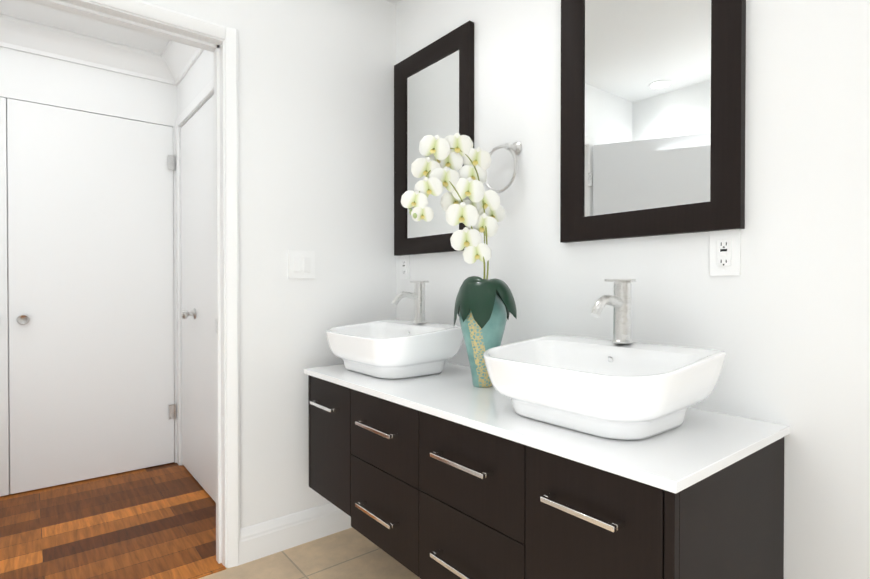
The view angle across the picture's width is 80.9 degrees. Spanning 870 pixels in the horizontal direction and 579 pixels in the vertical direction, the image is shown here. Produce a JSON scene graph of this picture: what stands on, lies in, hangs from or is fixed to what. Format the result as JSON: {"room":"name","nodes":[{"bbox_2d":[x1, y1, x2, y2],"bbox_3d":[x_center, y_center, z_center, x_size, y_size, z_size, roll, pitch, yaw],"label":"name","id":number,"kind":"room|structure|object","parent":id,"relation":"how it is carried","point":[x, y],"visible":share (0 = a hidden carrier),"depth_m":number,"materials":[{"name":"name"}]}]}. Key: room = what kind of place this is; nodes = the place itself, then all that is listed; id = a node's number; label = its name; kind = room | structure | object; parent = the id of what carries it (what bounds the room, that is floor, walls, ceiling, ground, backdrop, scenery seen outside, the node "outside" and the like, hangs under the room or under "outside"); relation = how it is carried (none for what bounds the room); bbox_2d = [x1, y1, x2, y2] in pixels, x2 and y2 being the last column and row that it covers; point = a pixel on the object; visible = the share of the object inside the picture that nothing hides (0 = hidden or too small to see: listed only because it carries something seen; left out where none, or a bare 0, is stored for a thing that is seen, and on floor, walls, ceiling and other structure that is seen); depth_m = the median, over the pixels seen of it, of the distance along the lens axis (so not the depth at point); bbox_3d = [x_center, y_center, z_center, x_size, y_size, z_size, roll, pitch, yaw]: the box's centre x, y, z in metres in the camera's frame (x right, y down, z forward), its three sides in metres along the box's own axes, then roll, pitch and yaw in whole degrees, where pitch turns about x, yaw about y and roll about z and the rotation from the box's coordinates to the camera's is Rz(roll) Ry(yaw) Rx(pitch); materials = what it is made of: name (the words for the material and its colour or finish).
{"room":"bathroom","nodes":[
{"label":"bathroom","id":0,"kind":"room"},
{"bbox_2d":[0,47,176,493],"bbox_3d":[-2.149,-0.150,2.780,3.070,2.440,0.155,0,1,-39],"label":"wall","id":1,"kind":"structure","parent":0,"point":[32,78],"depth_m":2.85,"materials":[{"name":"white paint"}]},
{"bbox_2d":[0,97,8,495],"bbox_3d":[-2.517,0.042,2.389,0.788,2.052,0.066,0,1,-39],"label":"closet door","id":2,"kind":"structure","parent":1,"relation":"in","point":[4,439],"depth_m":2.63,"materials":[{"name":"white paint"}]},
{"bbox_2d":[0,14,179,85],"bbox_3d":[-2.361,-1.304,2.434,2.080,0.125,0.104,0,1,-39],"label":"crown molding","id":3,"kind":"structure","parent":1,"relation":"attached to","point":[15,33],"depth_m":2.77,"materials":[{"name":"white paint"}]},
{"bbox_2d":[7,98,174,493],"bbox_3d":[-1.902,0.037,2.879,0.776,2.052,0.066,0,1,-39],"label":"closet door","id":4,"kind":"structure","parent":1,"relation":"in","point":[91,292],"depth_m":2.85,"materials":[{"name":"white paint"}]},
{"bbox_2d":[0,462,222,578],"bbox_3d":[-1.714,1.115,2.247,3.070,0.080,1.550,0,1,-39],"label":"floor","id":5,"kind":"structure","parent":0,"point":[156,522],"depth_m":2.29,"materials":[{"name":"brown wood"}]},
{"bbox_2d":[185,566,225,578],"bbox_3d":[-1.114,1.078,1.734,0.770,0.004,0.024,0,1,-39],"label":"threshold","id":6,"kind":"object","parent":5,"relation":"on","point":[209,572],"depth_m":1.93,"materials":[{"name":"brown wood"}]},
{"bbox_2d":[177,50,213,464],"bbox_3d":[-1.147,-0.149,2.687,0.120,2.440,1.310,0,1,-39],"label":"wall","id":7,"kind":"structure","parent":0,"point":[196,79],"depth_m":2.86,"materials":[{"name":"white paint"}]},
{"bbox_2d":[160,41,202,81],"bbox_3d":[-1.187,-1.305,2.545,0.104,0.125,1.155,0,1,-39],"label":"crown molding","id":8,"kind":"structure","parent":7,"relation":"attached to","point":[172,63],"depth_m":2.90,"materials":[{"name":"white paint"}]},
{"bbox_2d":[176,77,213,465],"bbox_3d":[-1.290,0.020,2.760,0.013,2.101,0.922,0,1,-39],"label":"door frame","id":9,"kind":"structure","parent":7,"relation":"attached to","point":[198,100],"depth_m":3.08,"materials":[{"name":"white paint"}]},
{"bbox_2d":[180,94,215,502],"bbox_3d":[-1.296,0.046,2.756,0.107,2.033,0.804,0,1,-39],"label":"hall door","id":10,"kind":"structure","parent":7,"relation":"in","point":[197,313],"depth_m":2.76,"materials":[{"name":"white paint"}]},
{"bbox_2d":[0,0,401,53],"bbox_3d":[-0.726,-1.393,0.984,3.070,0.080,4.720,0,1,-39],"label":"ceiling","id":11,"kind":"structure","parent":0,"point":[35,13],"depth_m":2.64,"materials":[{"name":"white paint"}]},
{"bbox_2d":[22,0,395,566],"bbox_3d":[-1.100,-0.141,1.810,2.240,2.440,0.120,0,1,-39],"label":"wall","id":12,"kind":"structure","parent":0,"point":[316,126],"depth_m":2.15,"materials":[{"name":"white paint"}]},
{"bbox_2d":[29,0,239,567],"bbox_3d":[-1.146,0.038,1.764,0.878,2.084,0.137,0,1,-39],"label":"door frame","id":13,"kind":"structure","parent":12,"relation":"attached to","point":[228,35],"depth_m":1.97,"materials":[{"name":"white paint"}]},
{"bbox_2d":[215,319,217,333],"bbox_3d":[-0.860,0.144,2.006,0.001,0.057,0.028,0,1,-39],"label":"trim","id":14,"kind":"structure","parent":12,"relation":"attached to","point":[216,325],"depth_m":2.00,"materials":[{"name":"silver metal"}]},
{"bbox_2d":[239,502,351,564],"bbox_3d":[-0.490,1.009,2.221,0.718,0.134,0.016,0,1,-39],"label":"baseboard","id":15,"kind":"structure","parent":12,"relation":"attached to","point":[266,538],"depth_m":2.11,"materials":[{"name":"white paint"}]},
{"bbox_2d":[288,250,314,278],"bbox_3d":[-0.562,-0.106,2.155,0.118,0.118,0.012,0,1,-39],"label":"switch plate","id":16,"kind":"object","parent":12,"relation":"attached to","point":[301,263],"visible":1,"depth_m":2.15,"materials":[{"name":"white plastic"}]},
{"bbox_2d":[198,527,420,578],"bbox_3d":[-0.028,1.131,0.573,2.360,0.080,3.170,0,1,-39],"label":"floor","id":17,"kind":"structure","parent":0,"point":[351,553],"depth_m":2.00,"materials":[{"name":"beige tile"}]},
{"bbox_2d":[396,0,869,578],"bbox_3d":[0.810,-0.136,1.306,0.120,2.440,3.290,0,1,-39],"label":"wall","id":18,"kind":"structure","parent":0,"point":[782,320],"depth_m":1.23,"materials":[{"name":"white paint"}]},
{"bbox_2d":[400,255,409,278],"bbox_3d":[-0.143,-0.106,2.397,0.011,0.117,0.072,0,1,-39],"label":"electrical outlet plate","id":19,"kind":"object","parent":18,"relation":"attached to","point":[404,266],"visible":0.94,"depth_m":2.39,"materials":[{"name":"white plastic"}]},
{"bbox_2d":[394,20,473,255],"bbox_3d":[-0.020,-0.610,2.223,0.028,0.900,0.530,0,1,-39],"label":"mirror","id":20,"kind":"object","parent":18,"relation":"attached to","point":[434,88],"visible":0.71,"depth_m":2.23,"materials":[{"name":"brown wood"}]},
{"bbox_2d":[484,142,521,192],"bbox_3d":[0.242,-0.445,1.873,0.058,0.181,0.174,0,1,-39],"label":"towel ring","id":21,"kind":"object","parent":18,"relation":"attached to","point":[514,148],"visible":0.81,"depth_m":1.83,"materials":[{"name":"silver metal"}]},
{"bbox_2d":[304,370,789,578],"bbox_3d":[0.148,0.575,1.593,0.568,0.479,1.455,0,1,-39],"label":"bathroom vanity","id":22,"kind":"object","parent":18,"relation":"attached to","point":[450,471],"depth_m":1.17,"materials":[{"name":"brown wood"}]},
{"bbox_2d":[304,362,789,485],"bbox_3d":[0.156,0.325,1.598,0.546,0.020,1.474,0,1,-39],"label":"countertop","id":23,"kind":"structure","parent":22,"relation":"on","point":[705,439],"depth_m":1.16,"materials":[{"name":"white stone"}]},
{"bbox_2d":[326,319,463,378],"bbox_3d":[-0.170,0.223,1.954,0.378,0.176,0.506,0,1,-39],"label":"sink","id":24,"kind":"object","parent":23,"relation":"in","point":[392,349],"visible":0.98,"depth_m":1.81,"materials":[{"name":"white ceramic"}]},
{"bbox_2d":[392,281,428,322],"bbox_3d":[-0.107,0.050,2.015,0.163,0.167,0.078,0,1,-39],"label":"faucet","id":25,"kind":"object","parent":24,"relation":"on","point":[417,296],"visible":1,"depth_m":2.02,"materials":[{"name":"silver metal"}]},
{"bbox_2d":[459,293,506,387],"bbox_3d":[0.156,0.162,1.657,0.154,0.302,0.154,0,1,-39],"label":"vase","id":26,"kind":"object","parent":23,"relation":"on","point":[479,341],"visible":0.6,"depth_m":1.61,"materials":[{"name":"teal glass"}]},
{"bbox_2d":[401,133,516,328],"bbox_3d":[0.103,-0.122,1.621,0.329,0.771,0.269,0,1,-39],"label":"orchid plant","id":27,"kind":"object","parent":26,"relation":"in","point":[471,204],"visible":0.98,"depth_m":1.65,"materials":[{"name":"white plant"}]},
{"bbox_2d":[483,335,725,439],"bbox_3d":[0.385,0.229,1.258,0.378,0.176,0.506,0,1,-39],"label":"sink","id":28,"kind":"object","parent":23,"relation":"in","point":[606,388],"visible":1,"depth_m":1.14,"materials":[{"name":"white ceramic"}]},
{"bbox_2d":[590,279,635,343],"bbox_3d":[0.447,0.056,1.319,0.163,0.167,0.078,0,1,-39],"label":"faucet","id":29,"kind":"object","parent":28,"relation":"on","point":[619,300],"visible":0.96,"depth_m":1.32,"materials":[{"name":"silver metal"}]},
{"bbox_2d":[560,0,745,242],"bbox_3d":[0.588,-0.602,1.460,0.028,0.900,0.540,0,1,-39],"label":"mirror","id":30,"kind":"object","parent":18,"relation":"attached to","point":[652,118],"visible":1,"depth_m":1.44,"materials":[{"name":"brown wood"}]},
{"bbox_2d":[709,229,740,275],"bbox_3d":[0.735,-0.094,1.295,0.011,0.117,0.072,0,1,-39],"label":"electrical outlet plate","id":31,"kind":"object","parent":18,"relation":"attached to","point":[725,252],"visible":1,"depth_m":1.29,"materials":[{"name":"white plastic"}]}
]}

